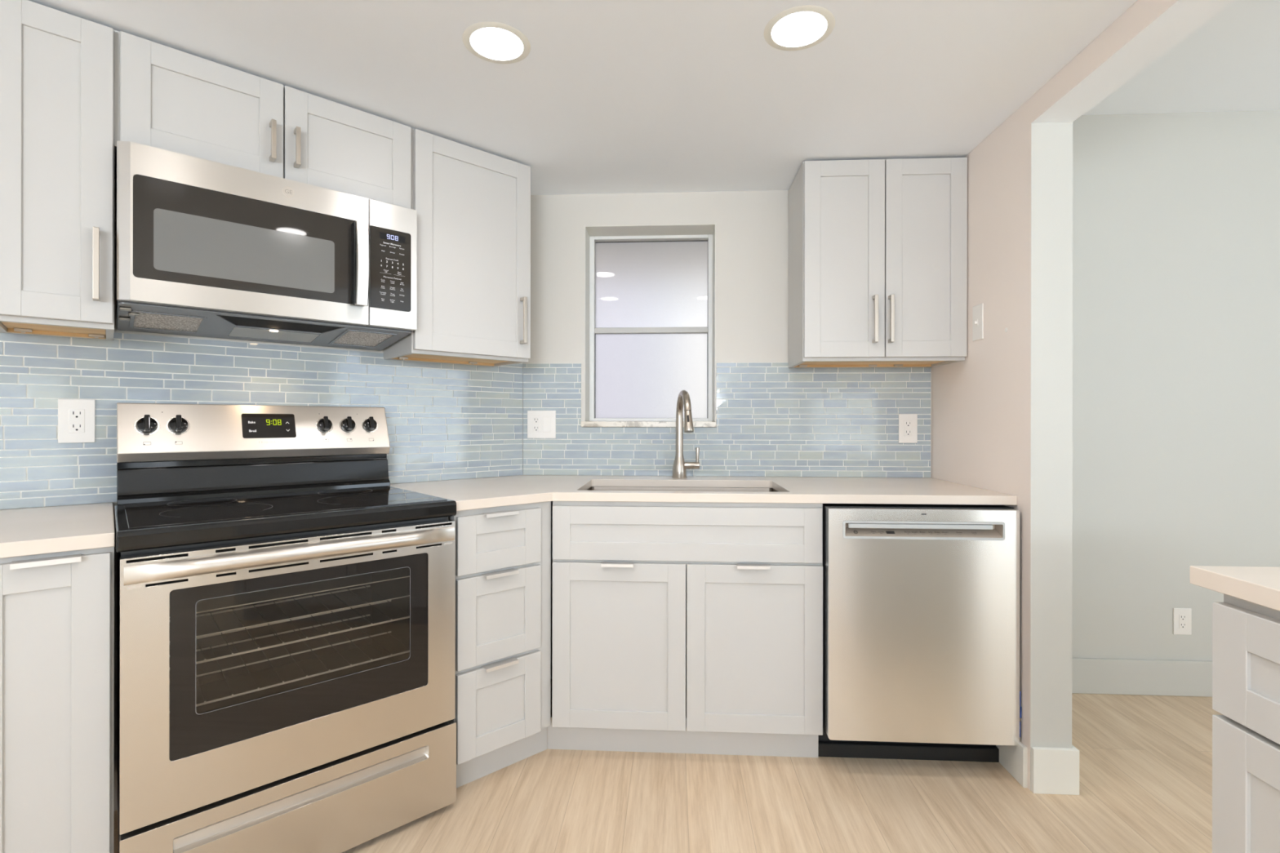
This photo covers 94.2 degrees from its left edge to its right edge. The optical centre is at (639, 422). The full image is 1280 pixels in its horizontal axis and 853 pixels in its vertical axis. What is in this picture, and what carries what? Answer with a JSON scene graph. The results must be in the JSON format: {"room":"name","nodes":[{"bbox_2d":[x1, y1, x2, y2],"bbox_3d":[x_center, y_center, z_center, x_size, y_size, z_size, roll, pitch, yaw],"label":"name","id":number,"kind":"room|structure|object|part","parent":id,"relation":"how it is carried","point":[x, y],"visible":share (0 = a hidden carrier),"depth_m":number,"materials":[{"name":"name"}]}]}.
{"room":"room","nodes":[
{"label":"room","id":0,"kind":"room"},
{"bbox_2d":[0,178,518,811],"bbox_3d":[-1.606,0.000,1.818,2.750,2.300,0.160,0,0,-42],"label":"wall","id":1,"kind":"structure","parent":0,"point":[116,331],"depth_m":1.76,"materials":[{"name":"white paint"}]},
{"bbox_2d":[0,0,114,340],"bbox_3d":[-1.522,-0.628,1.548,0.229,0.777,0.334,0,0,-42],"label":"upper cabinet","id":2,"kind":"object","parent":1,"relation":"attached to","point":[57,67],"visible":1,"depth_m":1.46,"materials":[{"name":"grey paint"}]},
{"bbox_3d":[-1.363,-0.396,1.490,0.012,0.179,0.034,0,0,-42],"label":"handle","id":3,"kind":"part","parent":2,"relation":"part of","materials":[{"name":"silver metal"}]},
{"bbox_2d":[0,332,523,509],"bbox_3d":[-1.138,-0.014,2.124,1.636,0.500,0.008,0,0,-42],"label":"tile backsplash","id":4,"kind":"structure","parent":1,"relation":"attached to","point":[445,421],"depth_m":1.92,"materials":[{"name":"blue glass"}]},
{"bbox_2d":[57,398,95,443],"bbox_3d":[-1.606,-0.003,1.696,0.078,0.125,0.006,0,0,-42],"label":"wall outlet","id":5,"kind":"object","parent":4,"relation":"attached to","point":[76,417],"visible":1,"depth_m":1.69,"materials":[{"name":"white plastic"}]},
{"bbox_2d":[68,408,84,432],"bbox_3d":[-1.605,-0.003,1.694,0.033,0.067,0.002,0,0,-42],"label":"receptacle","id":6,"kind":"object","parent":5,"relation":"attached to","point":[76,416],"depth_m":1.69,"materials":[{"name":"grey plastic"}]},
{"bbox_2d":[114,30,412,208],"bbox_3d":[-1.150,-0.866,1.881,0.769,0.300,0.334,0,0,-42],"label":"upper cabinet","id":7,"kind":"object","parent":1,"relation":"attached to","point":[166,98],"visible":0.83,"depth_m":1.72,"materials":[{"name":"grey paint"}]},
{"bbox_3d":[-1.209,-0.864,1.662,0.367,0.292,0.020,0,0,-42],"label":"door","id":8,"kind":"part","parent":7,"relation":"part of","materials":[{"name":"grey paint"}]},
{"bbox_2d":[116,141,417,351],"bbox_3d":[-1.132,-0.492,1.859,0.758,0.443,0.392,0,0,-42],"label":"microwave","id":9,"kind":"object","parent":7,"relation":"attached to","point":[206,248],"visible":1,"depth_m":1.71,"materials":[{"name":"grey metal"}]},
{"bbox_3d":[-1.082,-0.502,1.706,0.567,0.264,0.004,0,0,-42],"label":"door glass","id":10,"kind":"part","parent":9,"relation":"part of","materials":[{"name":"grey"}]},
{"bbox_3d":[-1.158,-0.289,1.887,0.750,0.038,0.310,0,0,-42],"label":"plate","id":11,"kind":"part","parent":9,"relation":"part of","materials":[{"name":"grey paint"}]},
{"bbox_3d":[-0.879,-0.494,1.863,0.038,0.255,0.030,0,0,-42],"label":"handle post","id":12,"kind":"part","parent":9,"relation":"part of","materials":[{"name":"black plastic"}]},
{"bbox_3d":[-0.865,-0.494,1.851,0.037,0.258,0.024,0,0,-42],"label":"door handle","id":13,"kind":"part","parent":9,"relation":"part of","materials":[{"name":"silver metal"}]},
{"bbox_3d":[-0.816,-0.512,1.959,0.152,0.402,0.028,0,0,-42],"label":"control panel","id":14,"kind":"part","parent":9,"relation":"part of","materials":[{"name":"silver metal"}]},
{"bbox_3d":[-1.077,-0.826,1.745,0.012,0.112,0.034,0,0,-42],"label":"handle","id":15,"kind":"part","parent":7,"relation":"part of","materials":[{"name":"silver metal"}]},
{"bbox_3d":[-1.030,-0.826,1.787,0.012,0.112,0.034,0,0,-42],"label":"handle","id":16,"kind":"part","parent":7,"relation":"part of","materials":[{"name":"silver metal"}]},
{"bbox_3d":[-0.929,-0.863,1.913,0.377,0.292,0.020,0,0,-42],"label":"door","id":17,"kind":"part","parent":7,"relation":"part of","materials":[{"name":"grey paint"}]},
{"bbox_2d":[383,128,530,366],"bbox_3d":[-0.691,-0.627,2.292,0.464,0.777,0.334,0,0,-42],"label":"upper cabinet","id":18,"kind":"object","parent":1,"relation":"attached to","point":[472,205],"visible":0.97,"depth_m":2.19,"materials":[{"name":"grey paint"}]},
{"bbox_3d":[-0.451,-0.394,2.305,0.012,0.179,0.034,0,0,-42],"label":"handle","id":19,"kind":"part","parent":18,"relation":"part of","materials":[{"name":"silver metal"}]},
{"bbox_2d":[28,0,1279,195],"bbox_3d":[0.577,-1.233,-0.465,8.050,0.428,6.650,0,0,3],"label":"ceiling","id":20,"kind":"structure","parent":0,"point":[607,96],"depth_m":1.77,"materials":[{"name":"white paint"}]},
{"bbox_2d":[462,21,530,63],"bbox_3d":[-0.386,-1.019,1.603,0.179,0.003,0.179,0,0,3],"label":"recessed light","id":21,"kind":"object","parent":20,"relation":"in","point":[497,42],"visible":1,"depth_m":1.59,"materials":[{"name":"white glass"}]},
{"bbox_2d":[470,27,523,60],"bbox_3d":[-0.386,-1.018,1.603,0.140,0.002,0.140,0,0,3],"label":"diffuser","id":22,"kind":"object","parent":21,"relation":"attached to","point":[486,43],"depth_m":1.60,"materials":[{"name":"white plastic"}]},
{"bbox_2d":[764,4,835,50],"bbox_3d":[0.412,-1.018,1.542,0.179,0.003,0.179,0,0,3],"label":"recessed light","id":23,"kind":"object","parent":20,"relation":"in","point":[797,28],"visible":1,"depth_m":1.53,"materials":[{"name":"white glass"}]},
{"bbox_2d":[771,11,826,47],"bbox_3d":[0.412,-1.017,1.542,0.140,0.002,0.140,0,0,3],"label":"diffuser","id":24,"kind":"object","parent":23,"relation":"attached to","point":[788,28],"depth_m":1.54,"materials":[{"name":"white plastic"}]},
{"bbox_2d":[113,679,1222,852],"bbox_3d":[0.447,1.183,-0.483,8.300,0.060,6.800,0,0,3],"label":"floor","id":25,"kind":"structure","parent":0,"point":[1145,762],"depth_m":1.80,"materials":[{"name":"brown wood"}]},
{"bbox_2d":[0,546,114,852],"bbox_3d":[-1.419,0.709,1.430,0.227,0.882,0.646,0,0,-42],"label":"base cabinet","id":26,"kind":"object","parent":25,"relation":"on","point":[57,609],"visible":0.9,"depth_m":1.22,"materials":[{"name":"grey paint"}]},
{"bbox_3d":[-1.206,0.283,1.210,0.102,0.010,0.034,0,0,-42],"label":"edge pull","id":27,"kind":"part","parent":26,"relation":"part of","materials":[{"name":"silver metal"}]},
{"bbox_2d":[0,502,115,558],"bbox_3d":[-1.443,0.251,1.418,0.281,0.030,0.637,0,0,-42],"label":"countertop","id":28,"kind":"structure","parent":26,"relation":"on","point":[55,529],"depth_m":1.31,"materials":[{"name":"white stone"}]},
{"bbox_2d":[114,402,456,852],"bbox_3d":[-1.032,0.547,1.744,0.762,1.207,0.686,0,0,-42],"label":"range","id":29,"kind":"object","parent":25,"relation":"on","point":[286,610],"visible":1,"depth_m":1.62,"materials":[{"name":"grey metal"}]},
{"bbox_3d":[-1.447,0.009,1.746,0.049,0.048,0.030,0,0,-42],"label":"knob","id":30,"kind":"part","parent":29,"relation":"part of","materials":[{"name":"black plastic"}]},
{"bbox_3d":[-1.393,0.009,1.794,0.049,0.048,0.030,0,0,-42],"label":"knob","id":31,"kind":"part","parent":29,"relation":"part of","materials":[{"name":"black plastic"}]},
{"bbox_3d":[-1.228,0.030,1.967,0.754,0.173,0.090,0,0,-42],"label":"control panel","id":32,"kind":"part","parent":29,"relation":"part of","materials":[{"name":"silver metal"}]},
{"bbox_2d":[114,485,456,552],"bbox_3d":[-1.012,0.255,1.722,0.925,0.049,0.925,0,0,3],"label":"cooktop","id":33,"kind":"object","parent":29,"relation":"in","point":[162,523],"depth_m":1.57,"materials":[{"name":"black glass"}]},
{"bbox_2d":[119,520,455,835],"bbox_3d":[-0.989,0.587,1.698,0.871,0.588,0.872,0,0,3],"label":"oven","id":34,"kind":"object","parent":29,"relation":"in","point":[248,667],"depth_m":1.54,"materials":[{"name":"grey metal"}]},
{"bbox_3d":[-0.838,1.012,1.530,0.755,0.236,0.030,0,0,-42],"label":"storage drawer","id":35,"kind":"part","parent":29,"relation":"part of","materials":[{"name":"silver metal"}]},
{"bbox_3d":[-0.844,0.949,1.542,0.586,0.046,0.010,0,0,-42],"label":"drawer pull","id":36,"kind":"part","parent":29,"relation":"part of","materials":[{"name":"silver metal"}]},
{"bbox_3d":[-1.093,0.010,2.063,0.046,0.046,0.029,0,0,-42],"label":"knob","id":37,"kind":"part","parent":29,"relation":"part of","materials":[{"name":"black plastic"}]},
{"bbox_3d":[-1.036,0.010,2.114,0.046,0.046,0.029,0,0,-42],"label":"knob","id":38,"kind":"part","parent":29,"relation":"part of","materials":[{"name":"black plastic"}]},
{"bbox_3d":[-0.981,0.010,2.163,0.046,0.046,0.029,0,0,-42],"label":"knob","id":39,"kind":"part","parent":29,"relation":"part of","materials":[{"name":"black plastic"}]},
{"bbox_2d":[448,501,551,787],"bbox_3d":[-0.619,0.710,2.145,0.371,0.882,0.646,0,0,-42],"label":"base cabinet","id":40,"kind":"object","parent":25,"relation":"on","point":[503,695],"visible":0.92,"depth_m":1.91,"materials":[{"name":"grey paint"}]},
{"bbox_3d":[-0.447,0.903,1.902,0.295,0.270,0.015,0,0,-42],"label":"drawer","id":41,"kind":"part","parent":40,"relation":"part of","materials":[{"name":"grey paint"}]},
{"bbox_3d":[-0.446,0.617,1.902,0.295,0.276,0.015,0,0,-42],"label":"drawer","id":42,"kind":"part","parent":40,"relation":"part of","materials":[{"name":"grey paint"}]},
{"bbox_3d":[-0.446,0.378,1.902,0.295,0.180,0.015,0,0,-42],"label":"drawer","id":43,"kind":"part","parent":40,"relation":"part of","materials":[{"name":"grey paint"}]},
{"bbox_3d":[-0.454,0.762,1.920,0.244,0.036,0.019,0,0,-42],"label":"rail","id":44,"kind":"part","parent":40,"relation":"part of","materials":[{"name":"grey paint"}]},
{"bbox_3d":[-0.453,0.474,1.920,0.244,0.036,0.019,0,0,-42],"label":"rail","id":45,"kind":"part","parent":40,"relation":"part of","materials":[{"name":"grey paint"}]},
{"bbox_3d":[-0.445,0.772,1.892,0.114,0.010,0.034,0,0,-42],"label":"edge pull","id":46,"kind":"part","parent":40,"relation":"part of","materials":[{"name":"silver metal"}]},
{"bbox_3d":[-0.444,0.483,1.892,0.114,0.010,0.034,0,0,-42],"label":"edge pull","id":47,"kind":"part","parent":40,"relation":"part of","materials":[{"name":"silver metal"}]},
{"bbox_3d":[-0.444,0.291,1.892,0.114,0.010,0.034,0,0,-42],"label":"edge pull","id":48,"kind":"part","parent":40,"relation":"part of","materials":[{"name":"silver metal"}]},
{"bbox_2d":[547,501,822,757],"bbox_3d":[0.157,0.711,2.303,0.940,0.882,0.646,0,0,3],"label":"base cabinet","id":49,"kind":"object","parent":25,"relation":"on","point":[748,681],"visible":0.98,"depth_m":2.00,"materials":[{"name":"grey paint"}]},
{"bbox_3d":[-0.075,0.481,2.009,0.108,0.010,0.034,0,0,3],"label":"edge pull","id":50,"kind":"part","parent":49,"relation":"part of","materials":[{"name":"silver metal"}]},
{"bbox_3d":[-0.072,0.758,2.018,0.453,0.561,0.015,0,0,3],"label":"door","id":51,"kind":"part","parent":49,"relation":"part of","materials":[{"name":"grey paint"}]},
{"bbox_2d":[390,475,1017,511],"bbox_3d":[0.128,0.254,2.189,2.220,0.030,0.882,0,0,3],"label":"countertop","id":52,"kind":"structure","parent":49,"relation":"on","point":[495,491],"depth_m":2.08,"materials":[{"name":"white stone"}]},
{"bbox_2d":[586,486,777,492],"bbox_3d":[0.158,0.379,2.260,0.785,0.219,0.435,0,0,3],"label":"sink","id":53,"kind":"object","parent":52,"relation":"in","point":[592,488],"visible":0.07,"depth_m":2.46,"materials":[{"name":"silver metal"}]},
{"bbox_2d":[672,390,699,478],"bbox_3d":[0.191,0.053,2.451,0.116,0.371,0.232,0,0,3],"label":"faucet","id":54,"kind":"object","parent":52,"relation":"on","point":[680,466],"visible":1,"depth_m":2.52,"materials":[{"name":"silver metal"}]},
{"bbox_3d":[0.220,0.184,2.535,0.068,0.030,0.030,0,0,3],"label":"handle","id":55,"kind":"part","parent":54,"relation":"part of","materials":[{"name":"silver metal"}]},
{"bbox_3d":[0.245,0.141,2.534,0.015,0.067,0.015,0,0,14],"label":"lever","id":56,"kind":"part","parent":54,"relation":"part of","materials":[{"name":"silver metal"}]},
{"bbox_3d":[0.377,0.482,1.984,0.108,0.010,0.034,0,0,3],"label":"edge pull","id":57,"kind":"part","parent":49,"relation":"part of","materials":[{"name":"silver metal"}]},
{"bbox_3d":[0.383,0.759,1.993,0.451,0.561,0.015,0,0,3],"label":"door","id":58,"kind":"part","parent":49,"relation":"part of","materials":[{"name":"grey paint"}]},
{"bbox_2d":[817,503,1019,762],"bbox_3d":[0.930,0.716,2.241,0.611,0.874,0.647,0,0,3],"label":"dishwasher","id":59,"kind":"object","parent":25,"relation":"on","point":[921,602],"visible":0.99,"depth_m":1.92,"materials":[{"name":"silver metal"}]},
{"bbox_3d":[0.917,1.094,2.048,0.608,0.118,0.033,0,0,3],"label":"toe panel","id":60,"kind":"part","parent":59,"relation":"part of","materials":[{"name":"black plastic"}]},
{"bbox_3d":[0.916,0.349,1.934,0.497,0.043,0.027,0,0,3],"label":"pocket handle","id":61,"kind":"part","parent":59,"relation":"part of","materials":[{"name":"silver metal"}]},
{"bbox_3d":[0.914,0.349,1.919,0.510,0.057,0.004,0,0,3],"label":"pocket frame","id":62,"kind":"part","parent":59,"relation":"part of","materials":[{"name":"grey metal"}]},
{"bbox_2d":[1019,691,1021,737],"bbox_3d":[1.218,0.936,1.904,0.006,0.147,0.001,0,0,3],"label":"scrap","id":63,"kind":"object","parent":59,"relation":"attached to","point":[1020,691],"visible":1,"depth_m":1.90,"materials":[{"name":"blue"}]},
{"bbox_2d":[1212,594,1279,852],"bbox_3d":[1.184,0.713,0.387,0.586,0.882,1.119,0,0,3],"label":"base cabinet","id":64,"kind":"object","parent":25,"relation":"on","point":[1246,635],"visible":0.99,"depth_m":0.91,"materials":[{"name":"grey paint"}]},
{"bbox_2d":[1189,565,1279,611],"bbox_3d":[1.201,0.255,0.377,0.632,0.030,1.202,0,0,3],"label":"countertop","id":65,"kind":"structure","parent":64,"relation":"on","point":[1260,585],"depth_m":0.93,"materials":[{"name":"white stone"}]},
{"bbox_3d":[0.920,0.377,0.731,0.020,0.173,0.457,0,0,3],"label":"drawer","id":66,"kind":"part","parent":64,"relation":"part of","materials":[{"name":"grey paint"}]},
{"bbox_3d":[0.919,0.756,0.731,0.020,0.568,0.457,0,0,3],"label":"door","id":67,"kind":"part","parent":64,"relation":"part of","materials":[{"name":"grey paint"}]},
{"bbox_2d":[522,110,1279,679],"bbox_3d":[2.050,-0.155,2.653,5.450,2.620,0.240,0,0,3],"label":"wall","id":68,"kind":"structure","parent":0,"point":[1176,215],"depth_m":2.53,"materials":[{"name":"grey paint"}]},
{"bbox_2d":[581,224,716,426],"bbox_3d":[0.044,-0.427,2.755,0.601,0.898,0.248,0,0,3],"label":"window","id":69,"kind":"structure","parent":68,"relation":"in","point":[650,300],"depth_m":2.82,"materials":[{"name":"silver metal"}]},
{"bbox_3d":[0.043,0.009,2.755,0.601,0.025,0.248,0,0,3],"label":"sill","id":70,"kind":"part","parent":69,"relation":"part of","materials":[{"name":"stone"}]},
{"bbox_3d":[0.053,-0.432,2.813,0.534,0.026,0.042,0,0,3],"label":"meeting rail","id":71,"kind":"part","parent":69,"relation":"part of","materials":[{"name":"grey"}]},
{"bbox_3d":[0.052,-0.222,2.814,0.536,0.411,0.004,0,0,3],"label":"pane","id":72,"kind":"part","parent":69,"relation":"part of","materials":[{"name":"clear glass"}]},
{"bbox_3d":[0.054,-0.650,2.834,0.536,0.425,0.004,0,0,3],"label":"pane","id":73,"kind":"part","parent":69,"relation":"part of","materials":[{"name":"clear glass"}]},
{"bbox_2d":[523,362,930,477],"bbox_3d":[0.366,-0.012,2.622,1.783,0.500,0.008,0,0,3],"label":"tile backsplash","id":74,"kind":"structure","parent":68,"relation":"attached to","point":[773,419],"depth_m":2.61,"materials":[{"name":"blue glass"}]},
{"bbox_2d":[527,410,555,438],"bbox_3d":[-0.440,0.010,2.659,0.129,0.125,0.006,0,0,3],"label":"outlet switch plate","id":75,"kind":"object","parent":74,"relation":"attached to","point":[540,424],"visible":1,"depth_m":2.66,"materials":[{"name":"white plastic"}]},
{"bbox_2d":[532,417,540,431],"bbox_3d":[-0.464,0.010,2.659,0.033,0.067,0.002,0,0,3],"label":"receptacle","id":76,"kind":"object","parent":75,"relation":"attached to","point":[535,420],"depth_m":2.66,"materials":[{"name":"grey plastic"}]},
{"bbox_2d":[898,413,917,443],"bbox_3d":[1.159,0.027,2.571,0.080,0.127,0.006,0,0,3],"label":"wall outlet","id":77,"kind":"object","parent":74,"relation":"attached to","point":[908,423],"visible":1,"depth_m":2.57,"materials":[{"name":"white plastic"}]},
{"bbox_2d":[904,420,911,436],"bbox_3d":[1.158,0.027,2.569,0.034,0.068,0.002,0,0,3],"label":"receptacle","id":78,"kind":"object","parent":77,"relation":"attached to","point":[908,424],"depth_m":2.57,"materials":[{"name":"grey plastic"}]},
{"bbox_2d":[788,157,967,368],"bbox_3d":[0.946,-0.624,2.412,0.613,0.777,0.346,0,0,3],"label":"upper cabinet","id":79,"kind":"object","parent":68,"relation":"attached to","point":[877,248],"visible":1,"depth_m":2.28,"materials":[{"name":"grey paint"}]},
{"bbox_3d":[0.786,-0.628,2.291,0.303,0.756,0.020,0,0,3],"label":"door","id":80,"kind":"part","parent":79,"relation":"part of","materials":[{"name":"grey paint"}]},
{"bbox_3d":[0.894,-0.392,2.259,0.012,0.179,0.034,0,0,3],"label":"handle","id":81,"kind":"part","parent":79,"relation":"part of","materials":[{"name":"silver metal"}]},
{"bbox_3d":[0.953,-0.392,2.256,0.012,0.179,0.034,0,0,3],"label":"handle","id":82,"kind":"part","parent":79,"relation":"part of","materials":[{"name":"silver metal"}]},
{"bbox_3d":[1.092,-0.628,2.274,0.302,0.756,0.020,0,0,3],"label":"door","id":83,"kind":"part","parent":79,"relation":"part of","materials":[{"name":"grey paint"}]},
{"bbox_2d":[1071,657,1212,697],"bbox_3d":[3.026,1.083,2.472,3.257,0.148,0.014,0,0,3],"label":"baseboard","id":84,"kind":"structure","parent":68,"relation":"attached to","point":[1171,677],"depth_m":2.52,"materials":[{"name":"grey paint"}]},
{"bbox_2d":[1173,608,1191,635],"bbox_3d":[2.296,0.844,2.516,0.073,0.112,0.005,0,0,3],"label":"wall outlet","id":85,"kind":"object","parent":68,"relation":"attached to","point":[1182,617],"visible":1,"depth_m":2.52,"materials":[{"name":"white plastic"}]},
{"bbox_2d":[1178,614,1186,628],"bbox_3d":[2.296,0.844,2.515,0.030,0.060,0.002,0,0,3],"label":"receptacle","id":86,"kind":"object","parent":85,"relation":"attached to","point":[1182,618],"depth_m":2.51,"materials":[{"name":"grey plastic"}]},
{"bbox_2d":[931,0,1235,791],"bbox_3d":[1.149,-0.156,-0.622,0.125,2.620,6.400,0,0,3],"label":"wall","id":87,"kind":"structure","parent":0,"point":[1002,415],"depth_m":1.86,"materials":[{"name":"grey paint"}]},
{"bbox_2d":[972,302,983,341],"bbox_3d":[1.234,-0.365,2.180,0.015,0.129,0.072,0,0,3],"label":"switch plate","id":88,"kind":"object","parent":87,"relation":"attached to","point":[977,310],"visible":1,"depth_m":2.17,"materials":[{"name":"white plastic"}]},
{"bbox_2d":[995,741,1027,787],"bbox_3d":[1.221,1.090,1.976,0.014,0.128,0.204,0,0,3],"label":"baseboard","id":89,"kind":"structure","parent":87,"relation":"attached to","point":[1014,758],"depth_m":1.91,"materials":[{"name":"white paint"}]},
{"bbox_2d":[1031,744,1079,795],"bbox_3d":[1.311,1.085,2.201,0.138,0.139,0.717,0,0,3],"label":"baseboard","id":90,"kind":"structure","parent":87,"relation":"attached to","point":[1054,771],"depth_m":1.84,"materials":[{"name":"white paint"}]}
]}

